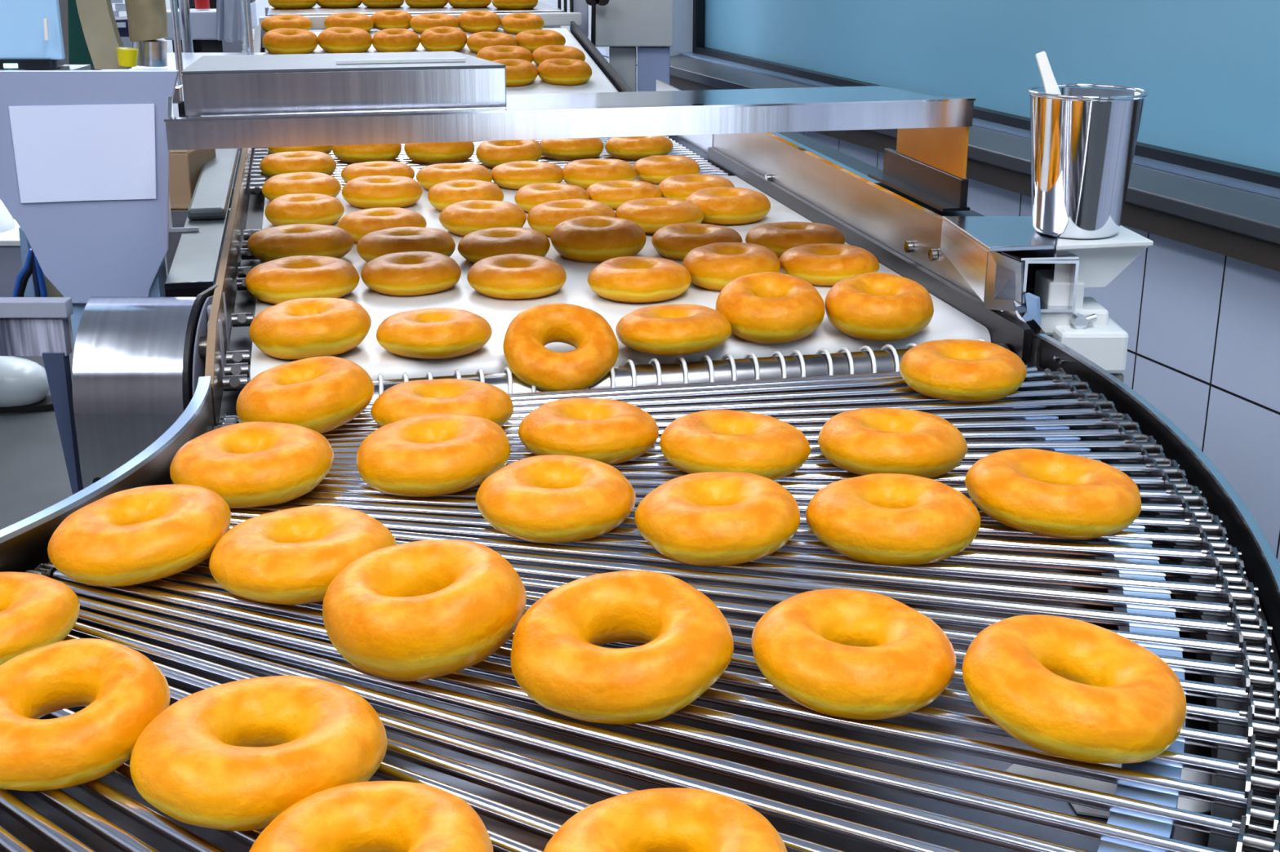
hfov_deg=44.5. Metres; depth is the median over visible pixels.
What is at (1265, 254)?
trim
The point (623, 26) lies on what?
machine
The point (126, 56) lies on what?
tub
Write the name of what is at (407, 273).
doughnut
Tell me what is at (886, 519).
doughnut
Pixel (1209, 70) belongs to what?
window
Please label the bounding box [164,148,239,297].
deck
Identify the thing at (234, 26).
apron
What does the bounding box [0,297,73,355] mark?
bracket
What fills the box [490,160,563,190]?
doughnut
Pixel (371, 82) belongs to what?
box
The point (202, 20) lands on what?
base cabinet
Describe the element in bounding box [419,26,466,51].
doughnut
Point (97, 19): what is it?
panel
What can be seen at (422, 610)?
doughnut
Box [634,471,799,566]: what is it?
doughnut
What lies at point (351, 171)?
doughnut
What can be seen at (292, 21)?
doughnut
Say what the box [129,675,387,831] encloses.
doughnut
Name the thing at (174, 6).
steel pole
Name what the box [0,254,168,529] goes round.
floor
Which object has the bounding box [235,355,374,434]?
doughnut
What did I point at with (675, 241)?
doughnut
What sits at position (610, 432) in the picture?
doughnut
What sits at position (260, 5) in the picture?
wall
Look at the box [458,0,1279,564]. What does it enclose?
wall
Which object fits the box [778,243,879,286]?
doughnut
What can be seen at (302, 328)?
doughnut
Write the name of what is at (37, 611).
doughnut
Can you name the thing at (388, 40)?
doughnut
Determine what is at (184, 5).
steel pole
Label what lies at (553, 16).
conveyor
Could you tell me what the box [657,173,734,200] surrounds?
doughnut
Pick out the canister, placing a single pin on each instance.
(199, 4)
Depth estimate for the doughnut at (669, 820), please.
0.56 m
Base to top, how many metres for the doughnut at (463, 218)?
0.031 m
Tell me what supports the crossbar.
on the conveyor at (802, 178)
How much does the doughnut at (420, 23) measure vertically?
0.037 m
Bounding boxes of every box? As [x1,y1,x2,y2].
[168,148,215,208]
[181,51,506,116]
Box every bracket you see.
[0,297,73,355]
[1025,269,1128,382]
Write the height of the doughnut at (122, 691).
0.038 m
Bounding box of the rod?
[585,0,608,45]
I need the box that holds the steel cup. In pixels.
[1026,83,1149,239]
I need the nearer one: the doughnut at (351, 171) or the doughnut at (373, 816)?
the doughnut at (373, 816)
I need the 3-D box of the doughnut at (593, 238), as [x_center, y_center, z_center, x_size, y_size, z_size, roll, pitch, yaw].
[-0.043,-0.190,1.588,0.098,0.037,0.094,7,19,19]
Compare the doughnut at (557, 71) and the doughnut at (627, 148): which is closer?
the doughnut at (627, 148)
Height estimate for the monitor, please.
0.117 m
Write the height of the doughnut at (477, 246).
0.029 m
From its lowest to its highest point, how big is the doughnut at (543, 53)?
0.039 m
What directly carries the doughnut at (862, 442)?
on the conveyor at (1193, 581)
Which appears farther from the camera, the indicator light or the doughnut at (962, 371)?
the indicator light
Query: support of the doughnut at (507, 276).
on the conveyor at (802, 178)
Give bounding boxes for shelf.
[0,64,91,70]
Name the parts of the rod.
twin knob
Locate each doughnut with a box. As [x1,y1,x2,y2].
[0,572,79,665]
[0,638,170,791]
[47,484,231,586]
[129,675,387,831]
[169,422,333,508]
[208,505,397,604]
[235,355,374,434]
[244,255,359,304]
[247,223,354,262]
[248,297,371,359]
[248,781,493,851]
[259,151,336,177]
[261,14,312,31]
[261,172,341,200]
[262,27,318,54]
[264,193,344,226]
[267,0,316,8]
[267,145,333,154]
[316,0,361,8]
[317,26,372,53]
[322,539,526,681]
[324,12,373,31]
[332,143,401,164]
[337,207,426,243]
[341,160,414,182]
[342,175,422,208]
[356,226,455,262]
[356,413,510,497]
[360,251,461,296]
[361,0,404,8]
[370,9,412,30]
[370,378,513,426]
[372,28,419,52]
[376,307,492,359]
[404,0,448,8]
[404,141,475,164]
[409,13,458,33]
[416,163,493,190]
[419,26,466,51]
[427,179,503,211]
[439,200,526,236]
[448,0,491,8]
[457,10,501,32]
[457,226,550,263]
[466,31,517,53]
[466,253,566,299]
[475,44,533,62]
[475,139,542,168]
[475,454,635,543]
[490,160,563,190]
[492,0,537,9]
[493,58,537,86]
[500,13,544,34]
[502,302,618,391]
[510,570,733,724]
[514,182,589,212]
[515,29,565,52]
[518,397,658,465]
[527,199,615,236]
[532,44,585,65]
[537,57,591,85]
[539,137,603,159]
[542,787,787,851]
[550,215,646,262]
[562,158,636,189]
[586,180,662,209]
[587,256,691,303]
[604,135,673,159]
[615,197,704,233]
[615,304,731,355]
[633,155,700,184]
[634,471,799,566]
[651,222,742,261]
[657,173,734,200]
[659,409,810,480]
[682,242,780,291]
[684,186,770,225]
[715,271,824,343]
[745,221,844,258]
[751,588,955,719]
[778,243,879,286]
[805,473,980,565]
[817,407,968,479]
[824,272,933,341]
[899,339,1026,402]
[962,614,1186,764]
[964,448,1141,539]
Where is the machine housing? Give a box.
[0,64,178,346]
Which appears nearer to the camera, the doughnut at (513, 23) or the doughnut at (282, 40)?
the doughnut at (282, 40)
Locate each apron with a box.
[214,0,232,42]
[224,0,244,41]
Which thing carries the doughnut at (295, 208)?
on the conveyor at (802, 178)
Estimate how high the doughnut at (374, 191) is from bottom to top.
0.032 m
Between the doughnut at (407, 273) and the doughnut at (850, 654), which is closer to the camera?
the doughnut at (850, 654)
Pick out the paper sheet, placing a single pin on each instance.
(82, 152)
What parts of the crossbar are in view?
plate, foot plate, plate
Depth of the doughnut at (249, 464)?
0.92 m
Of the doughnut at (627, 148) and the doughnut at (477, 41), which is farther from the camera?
the doughnut at (477, 41)
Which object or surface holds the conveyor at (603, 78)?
on the floor at (34, 478)
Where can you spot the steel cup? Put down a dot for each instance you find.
(1083, 142)
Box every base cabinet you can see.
[164,0,257,208]
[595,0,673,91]
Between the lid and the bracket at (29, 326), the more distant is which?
the lid
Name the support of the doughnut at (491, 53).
on the conveyor at (603, 78)
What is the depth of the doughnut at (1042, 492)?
0.88 m
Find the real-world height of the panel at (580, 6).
1.205 m
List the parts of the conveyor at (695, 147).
rail, conveyor rod, conveyor rod, conveyor rod, conveyor rod, conveyor rod, conveyor rod, conveyor rod, conveyor rod, conveyor rod, conveyor rod, conveyor rod, conveyor rod, conveyor rod, conveyor rod, conveyor rod, conveyor rod, conveyor rod, conveyor rod, rail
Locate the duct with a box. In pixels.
[124,0,168,66]
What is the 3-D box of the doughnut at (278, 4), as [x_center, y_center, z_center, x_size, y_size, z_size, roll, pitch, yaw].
[-0.730,-0.893,3.282,0.096,0.030,0.099,14,23,36]
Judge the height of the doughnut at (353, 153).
0.036 m
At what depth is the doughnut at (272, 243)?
1.53 m
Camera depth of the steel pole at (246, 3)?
2.67 m
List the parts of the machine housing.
post, post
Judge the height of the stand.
0.907 m
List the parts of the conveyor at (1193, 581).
conveyor rod, conveyor rod, conveyor rod, conveyor rod, conveyor rod, guard rail, conveyor rod, conveyor rod, conveyor rod, conveyor rod, conveyor rod, conveyor rod, conveyor rod, conveyor rod, conveyor rod, conveyor rod, conveyor rod, conveyor rod, conveyor rod, conveyor rod, conveyor rod, conveyor rod, conveyor rod, conveyor rod, conveyor rod, conveyor rod, conveyor rod, conveyor rod, conveyor rod, conveyor rod, conveyor rod, conveyor rod, conveyor rod, conveyor rod, conveyor rod, conveyor rod, conveyor rod, conveyor rod, conveyor rod, conveyor rod, conveyor rod, conveyor rod, conveyor rod, conveyor rod, conveyor rod, guard rail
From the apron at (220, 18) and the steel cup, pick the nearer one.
the steel cup
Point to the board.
(78, 51)
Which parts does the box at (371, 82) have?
lid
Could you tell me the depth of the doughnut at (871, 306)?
1.27 m
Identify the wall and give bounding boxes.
[0,0,413,219]
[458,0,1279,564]
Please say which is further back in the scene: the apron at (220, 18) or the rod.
the apron at (220, 18)
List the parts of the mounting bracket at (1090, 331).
arm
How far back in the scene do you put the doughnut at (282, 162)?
2.02 m
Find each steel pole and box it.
[169,0,183,81]
[177,0,193,116]
[241,0,253,52]
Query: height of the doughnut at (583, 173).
0.032 m
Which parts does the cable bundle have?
post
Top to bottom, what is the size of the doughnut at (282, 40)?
0.046 m
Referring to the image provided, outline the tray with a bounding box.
[1056,225,1153,249]
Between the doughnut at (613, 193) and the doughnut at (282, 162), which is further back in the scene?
the doughnut at (282, 162)
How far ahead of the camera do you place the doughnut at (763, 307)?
1.27 m
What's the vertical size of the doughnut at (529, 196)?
0.028 m
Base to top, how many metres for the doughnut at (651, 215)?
0.032 m
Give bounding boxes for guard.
[41,284,229,494]
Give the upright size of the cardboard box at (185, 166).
0.085 m
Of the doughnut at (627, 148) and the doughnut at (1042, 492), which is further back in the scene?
the doughnut at (627, 148)
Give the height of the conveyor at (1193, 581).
0.922 m
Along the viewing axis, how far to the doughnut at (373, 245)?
1.53 m
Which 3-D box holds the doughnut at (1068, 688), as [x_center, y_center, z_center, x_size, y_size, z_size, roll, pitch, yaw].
[0.187,0.113,0.676,0.094,0.038,0.102,5,19,16]
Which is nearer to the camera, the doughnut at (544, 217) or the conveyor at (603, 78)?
the doughnut at (544, 217)
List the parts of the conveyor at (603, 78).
edge rail, edge rail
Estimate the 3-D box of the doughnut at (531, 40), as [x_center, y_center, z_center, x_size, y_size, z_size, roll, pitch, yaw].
[-0.190,-0.733,2.973,0.092,0.040,0.096,17,25,41]
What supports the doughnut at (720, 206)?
on the conveyor at (802, 178)
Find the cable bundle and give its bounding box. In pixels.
[12,227,63,297]
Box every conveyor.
[0,334,1279,851]
[204,131,1153,426]
[241,21,632,180]
[247,79,728,195]
[258,0,582,46]
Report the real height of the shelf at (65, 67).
0.006 m
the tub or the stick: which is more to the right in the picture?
the stick
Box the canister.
[194,0,209,8]
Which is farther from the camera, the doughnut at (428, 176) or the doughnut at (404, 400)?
the doughnut at (428, 176)
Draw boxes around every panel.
[75,0,132,69]
[569,0,588,36]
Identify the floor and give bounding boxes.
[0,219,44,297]
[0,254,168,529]
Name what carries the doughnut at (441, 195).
on the conveyor at (802, 178)
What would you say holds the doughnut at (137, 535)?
on the conveyor at (1193, 581)
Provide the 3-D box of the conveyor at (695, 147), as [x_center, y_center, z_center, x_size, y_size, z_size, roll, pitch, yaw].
[-0.232,0.000,2.383,0.672,0.972,0.504,-4,19,-11]
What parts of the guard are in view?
slanted leg, plate, plate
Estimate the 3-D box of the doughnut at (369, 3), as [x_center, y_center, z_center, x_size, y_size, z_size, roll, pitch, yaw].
[-0.544,-0.902,3.311,0.089,0.030,0.092,3,19,10]
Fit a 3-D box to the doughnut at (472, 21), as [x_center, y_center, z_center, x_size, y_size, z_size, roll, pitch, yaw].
[-0.321,-0.807,3.118,0.088,0.041,0.084,-6,19,-17]
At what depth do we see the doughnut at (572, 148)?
2.19 m
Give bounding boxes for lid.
[0,200,15,232]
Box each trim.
[669,75,1279,271]
[670,54,1279,244]
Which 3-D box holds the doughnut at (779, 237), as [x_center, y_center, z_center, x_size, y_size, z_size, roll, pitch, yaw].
[0.158,-0.189,1.590,0.097,0.033,0.100,10,21,27]
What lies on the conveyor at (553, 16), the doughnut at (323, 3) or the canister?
the doughnut at (323, 3)
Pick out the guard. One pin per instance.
(138, 365)
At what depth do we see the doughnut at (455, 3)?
3.28 m
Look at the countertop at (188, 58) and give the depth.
2.46 m
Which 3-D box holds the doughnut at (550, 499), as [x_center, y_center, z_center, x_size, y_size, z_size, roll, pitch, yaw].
[-0.048,0.042,0.902,0.092,0.030,0.096,1,18,-2]
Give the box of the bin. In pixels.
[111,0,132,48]
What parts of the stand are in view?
leg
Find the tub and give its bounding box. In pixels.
[115,47,138,66]
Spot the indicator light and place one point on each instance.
(5, 65)
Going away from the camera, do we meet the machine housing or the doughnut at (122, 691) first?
the doughnut at (122, 691)
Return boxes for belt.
[198,304,226,375]
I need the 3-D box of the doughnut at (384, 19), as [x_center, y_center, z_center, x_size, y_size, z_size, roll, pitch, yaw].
[-0.494,-0.807,3.110,0.086,0.038,0.082,-6,19,-17]
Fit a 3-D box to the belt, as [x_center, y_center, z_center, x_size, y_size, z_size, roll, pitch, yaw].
[-0.340,0.355,1.375,0.022,0.934,0.065,0,18,0]
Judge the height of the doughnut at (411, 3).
0.030 m
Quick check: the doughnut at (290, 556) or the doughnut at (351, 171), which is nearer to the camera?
the doughnut at (290, 556)
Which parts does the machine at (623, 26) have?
panel, leg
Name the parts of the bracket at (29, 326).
rail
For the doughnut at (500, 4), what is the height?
0.031 m
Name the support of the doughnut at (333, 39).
on the conveyor at (603, 78)
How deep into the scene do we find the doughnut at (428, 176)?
1.94 m
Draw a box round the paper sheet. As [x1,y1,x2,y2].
[8,103,155,203]
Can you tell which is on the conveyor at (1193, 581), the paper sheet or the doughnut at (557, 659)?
the doughnut at (557, 659)
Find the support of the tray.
on the conveyor at (802, 178)
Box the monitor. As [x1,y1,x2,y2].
[0,0,69,69]
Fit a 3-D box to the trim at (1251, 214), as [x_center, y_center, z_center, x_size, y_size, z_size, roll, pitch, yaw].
[1.121,0.084,0.840,0.129,0.032,6.320,-6,19,-18]
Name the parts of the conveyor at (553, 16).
leg, leg, leg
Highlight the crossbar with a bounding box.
[164,85,975,211]
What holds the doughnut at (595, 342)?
on the conveyor at (802, 178)
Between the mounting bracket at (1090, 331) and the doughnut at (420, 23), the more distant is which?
the doughnut at (420, 23)
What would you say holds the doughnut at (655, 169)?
on the conveyor at (695, 147)
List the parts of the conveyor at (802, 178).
rail, chain knob, chain knob, chain knob, chain knob, chain knob, chain knob, chain knob, chain knob, chain knob, rail, skirt plate, square arm, arm, cup bracket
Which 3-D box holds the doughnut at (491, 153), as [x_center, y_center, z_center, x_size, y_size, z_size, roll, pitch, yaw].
[-0.179,-0.376,2.146,0.089,0.037,0.095,17,25,41]
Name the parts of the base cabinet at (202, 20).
leg, leg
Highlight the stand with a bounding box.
[166,187,234,273]
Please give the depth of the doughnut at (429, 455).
0.94 m
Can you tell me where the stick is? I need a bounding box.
[1035,50,1062,98]
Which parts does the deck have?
leg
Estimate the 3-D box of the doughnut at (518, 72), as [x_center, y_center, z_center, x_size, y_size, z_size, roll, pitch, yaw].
[-0.226,-0.618,2.731,0.099,0.042,0.095,17,25,42]
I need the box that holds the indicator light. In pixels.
[3,63,17,67]
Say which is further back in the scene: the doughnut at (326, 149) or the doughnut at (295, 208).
the doughnut at (326, 149)
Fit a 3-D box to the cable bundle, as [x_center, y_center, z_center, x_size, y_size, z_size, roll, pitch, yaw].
[-0.587,-0.143,1.516,0.037,0.101,0.053,0,18,0]
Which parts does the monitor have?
handle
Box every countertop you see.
[90,52,266,284]
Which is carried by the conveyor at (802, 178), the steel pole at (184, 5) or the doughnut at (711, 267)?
the doughnut at (711, 267)
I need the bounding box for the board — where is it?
[66,0,93,64]
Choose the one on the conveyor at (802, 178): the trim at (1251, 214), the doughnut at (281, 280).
the doughnut at (281, 280)
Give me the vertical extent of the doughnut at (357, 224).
0.031 m
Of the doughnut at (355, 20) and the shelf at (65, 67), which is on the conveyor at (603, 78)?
the doughnut at (355, 20)
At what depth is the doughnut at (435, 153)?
2.15 m
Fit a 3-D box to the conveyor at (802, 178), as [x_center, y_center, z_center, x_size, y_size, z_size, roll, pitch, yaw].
[-0.035,0.194,1.788,0.798,0.978,1.070,-4,19,-11]
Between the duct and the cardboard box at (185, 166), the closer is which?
the cardboard box at (185, 166)
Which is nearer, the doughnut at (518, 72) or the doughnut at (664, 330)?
the doughnut at (664, 330)
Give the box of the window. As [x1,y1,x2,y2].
[692,0,1279,188]
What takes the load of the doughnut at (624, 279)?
on the conveyor at (802, 178)
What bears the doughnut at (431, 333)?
on the conveyor at (802, 178)
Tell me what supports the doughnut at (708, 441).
on the conveyor at (1193, 581)

